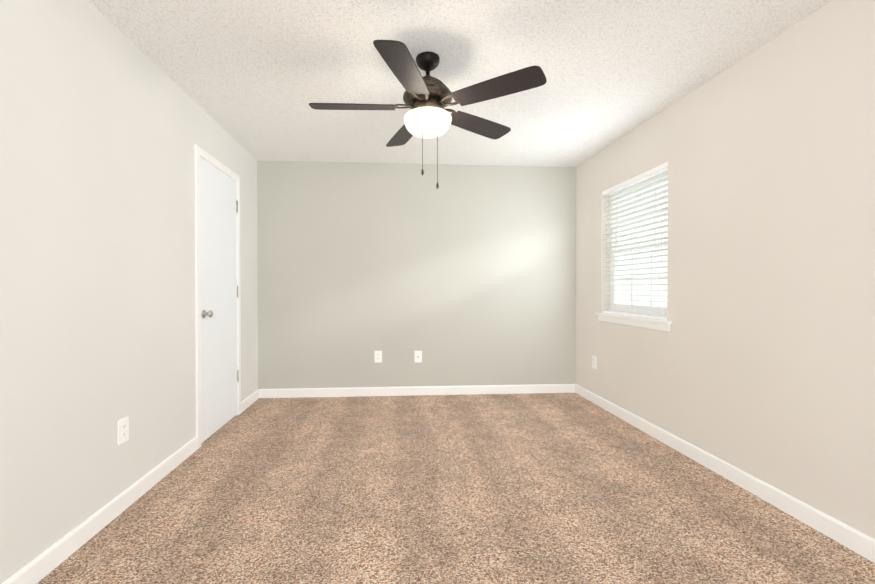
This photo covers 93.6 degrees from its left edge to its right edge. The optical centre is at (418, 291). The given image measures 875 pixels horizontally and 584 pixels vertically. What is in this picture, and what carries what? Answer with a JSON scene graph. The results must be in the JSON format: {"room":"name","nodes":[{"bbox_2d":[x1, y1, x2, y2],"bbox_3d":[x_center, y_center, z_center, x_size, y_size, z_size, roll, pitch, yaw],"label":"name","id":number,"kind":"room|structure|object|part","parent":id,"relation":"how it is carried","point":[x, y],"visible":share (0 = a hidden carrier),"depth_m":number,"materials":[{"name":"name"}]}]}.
{"room":"empty bedroom","nodes":[
{"label":"empty bedroom","id":0,"kind":"room"},
{"bbox_2d":[0,0,257,583],"bbox_3d":[-1.539,-0.098,1.254,0.160,2.440,5.933,0,1,-4],"label":"wall","id":1,"kind":"structure","parent":0,"point":[106,125],"depth_m":1.88,"materials":[{"name":"beige paint"}]},
{"bbox_2d":[2,436,197,583],"bbox_3d":[-1.407,1.083,0.597,0.013,0.092,4.580,0,1,-4],"label":"baseboard","id":2,"kind":"structure","parent":1,"relation":"attached to","point":[40,567],"depth_m":1.88,"materials":[{"name":"white wood"}]},
{"bbox_2d":[118,417,128,444],"bbox_3d":[-1.512,0.709,2.099,0.007,0.122,0.078,0,1,-4],"label":"electrical outlet","id":3,"kind":"object","parent":1,"relation":"attached to","point":[123,430],"visible":1,"depth_m":2.10,"materials":[{"name":"white plastic"}]},
{"bbox_2d":[194,145,240,448],"bbox_3d":[-1.668,0.035,3.281,0.176,2.135,0.832,0,1,-4],"label":"door frame","id":4,"kind":"structure","parent":1,"relation":"attached to","point":[199,152],"depth_m":2.91,"materials":[{"name":"white wood"}]},
{"bbox_2d":[200,157,238,442],"bbox_3d":[-1.577,0.059,3.291,0.099,2.063,0.720,0,1,-4],"label":"door","id":5,"kind":"structure","parent":1,"relation":"in","point":[218,238],"depth_m":3.23,"materials":[{"name":"white wood"}]},
{"bbox_3d":[-1.552,0.160,2.978,0.093,0.062,0.092,0,1,-4],"label":"knob","id":6,"kind":"part","parent":5,"relation":"part of","materials":[{"name":"grey metal"}]},
{"bbox_3d":[-1.610,-0.006,3.643,0.013,1.607,0.013,0,1,-4],"label":"door hinges","id":7,"kind":"part","parent":5,"relation":"part of","materials":[{"name":"silver metal"}]},
{"bbox_2d":[241,389,258,412],"bbox_3d":[-1.635,1.049,3.965,0.013,0.092,0.508,0,1,-4],"label":"baseboard","id":8,"kind":"structure","parent":1,"relation":"attached to","point":[249,400],"depth_m":3.94,"materials":[{"name":"white wood"}]},
{"bbox_2d":[257,161,575,388],"bbox_3d":[0.017,-0.129,4.413,3.691,2.440,0.160,0,1,-4],"label":"wall","id":9,"kind":"structure","parent":0,"point":[463,275],"depth_m":4.33,"materials":[{"name":"beige paint"}]},
{"bbox_2d":[374,351,381,362],"bbox_3d":[-0.427,0.679,4.307,0.078,0.122,0.007,0,1,-4],"label":"electrical outlet","id":10,"kind":"object","parent":9,"relation":"attached to","point":[377,356],"visible":1,"depth_m":4.30,"materials":[{"name":"white plastic"}]},
{"bbox_2d":[258,384,574,397],"bbox_3d":[0.023,1.046,4.338,3.371,0.092,0.013,0,1,-4],"label":"baseboard","id":11,"kind":"structure","parent":9,"relation":"attached to","point":[407,391],"depth_m":4.33,"materials":[{"name":"white wood"}]},
{"bbox_2d":[414,351,421,361],"bbox_3d":[-0.007,0.684,4.331,0.078,0.122,0.016,0,1,-4],"label":"electrical outlet","id":12,"kind":"object","parent":9,"relation":"attached to","point":[417,356],"visible":1,"depth_m":4.33,"materials":[{"name":"white plastic"}]},
{"bbox_2d":[37,393,874,583],"bbox_3d":[0.223,1.151,1.386,3.691,0.060,6.253,0,1,-4],"label":"floor","id":13,"kind":"structure","parent":0,"point":[550,488],"depth_m":2.09,"materials":[{"name":"carpet"}]},
{"bbox_2d":[88,0,831,166],"bbox_3d":[0.223,-1.349,1.361,3.691,0.060,6.253,0,1,-4],"label":"ceiling","id":14,"kind":"structure","parent":0,"point":[254,78],"depth_m":2.35,"materials":[{"name":"white paint"}]},
{"bbox_2d":[309,40,546,188],"bbox_3d":[0.006,-0.949,2.336,1.238,0.759,1.284,0,1,-4],"label":"fan","id":15,"kind":"object","parent":14,"relation":"hanging from","point":[427,99],"visible":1,"depth_m":2.23,"materials":[{"name":"brown wood"}]},
{"bbox_3d":[0.050,-1.171,2.332,0.282,0.316,0.282,0,1,-4],"label":"motor","id":16,"kind":"part","parent":15,"relation":"part of","materials":[{"name":"brown metal"}]},
{"bbox_3d":[0.050,-0.960,2.334,0.272,0.130,0.272,0,1,-4],"label":"globe","id":17,"kind":"part","parent":15,"relation":"part of","materials":[{"name":"white glass"}]},
{"bbox_2d":[576,0,874,538],"bbox_3d":[1.984,-0.100,1.492,0.160,2.440,5.933,0,1,-4],"label":"wall","id":18,"kind":"structure","parent":0,"point":[757,361],"depth_m":2.19,"materials":[{"name":"beige paint"}]},
{"bbox_2d":[592,356,596,368],"bbox_3d":[1.728,0.692,4.043,0.007,0.122,0.078,0,1,-4],"label":"electrical outlet","id":19,"kind":"object","parent":18,"relation":"attached to","point":[594,362],"visible":1,"depth_m":4.03,"materials":[{"name":"white plastic"}]},
{"bbox_2d":[595,162,671,331],"bbox_3d":[1.831,-0.336,3.448,0.182,1.233,1.040,0,1,-4],"label":"window","id":20,"kind":"structure","parent":18,"relation":"in","point":[615,207],"depth_m":3.43,"materials":[{"name":"white plastic"}]},
{"bbox_3d":[1.811,-0.376,3.446,0.068,1.154,0.932,0,1,-4],"label":"window blind rails","id":21,"kind":"part","parent":20,"relation":"part of","materials":[{"name":"white plastic"}]},
{"bbox_3d":[1.887,-0.379,3.451,0.029,1.013,0.804,0,1,-4],"label":"glass","id":22,"kind":"part","parent":20,"relation":"part of","materials":[{"name":"clear glass"}]},
{"bbox_2d":[658,237,658,292],"bbox_3d":[1.813,-0.356,3.102,0.002,1.089,0.002,0,1,-4],"label":"blind cord","id":23,"kind":"object","parent":20,"relation":"hanging from","point":[658,248],"depth_m":3.10,"materials":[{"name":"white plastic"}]},
{"bbox_2d":[661,234,661,264],"bbox_3d":[1.809,-0.550,3.055,0.003,0.700,0.003,0,1,-4],"label":"blind cord","id":24,"kind":"object","parent":20,"relation":"hanging from","point":[661,234],"depth_m":3.06,"materials":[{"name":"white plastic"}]},
{"bbox_2d":[665,210,665,264],"bbox_3d":[1.867,-0.356,3.106,0.002,1.089,0.002,0,1,-4],"label":"blind cord","id":25,"kind":"object","parent":20,"relation":"hanging from","point":[665,210],"depth_m":3.10,"materials":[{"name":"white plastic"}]},
{"bbox_2d":[575,384,874,562],"bbox_3d":[1.898,1.074,1.492,0.013,0.092,5.920,0,1,-4],"label":"baseboard","id":26,"kind":"structure","parent":18,"relation":"attached to","point":[854,540],"depth_m":2.23,"materials":[{"name":"white wood"}]},
{"label":"outside","id":27,"kind":"structure","parent":0,"visible":0},
{"bbox_2d":[618,181,667,306],"bbox_3d":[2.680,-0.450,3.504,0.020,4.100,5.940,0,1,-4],"label":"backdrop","id":28,"kind":"structure","parent":27,"point":[646,301],"depth_m":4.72,"materials":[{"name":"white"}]}
]}

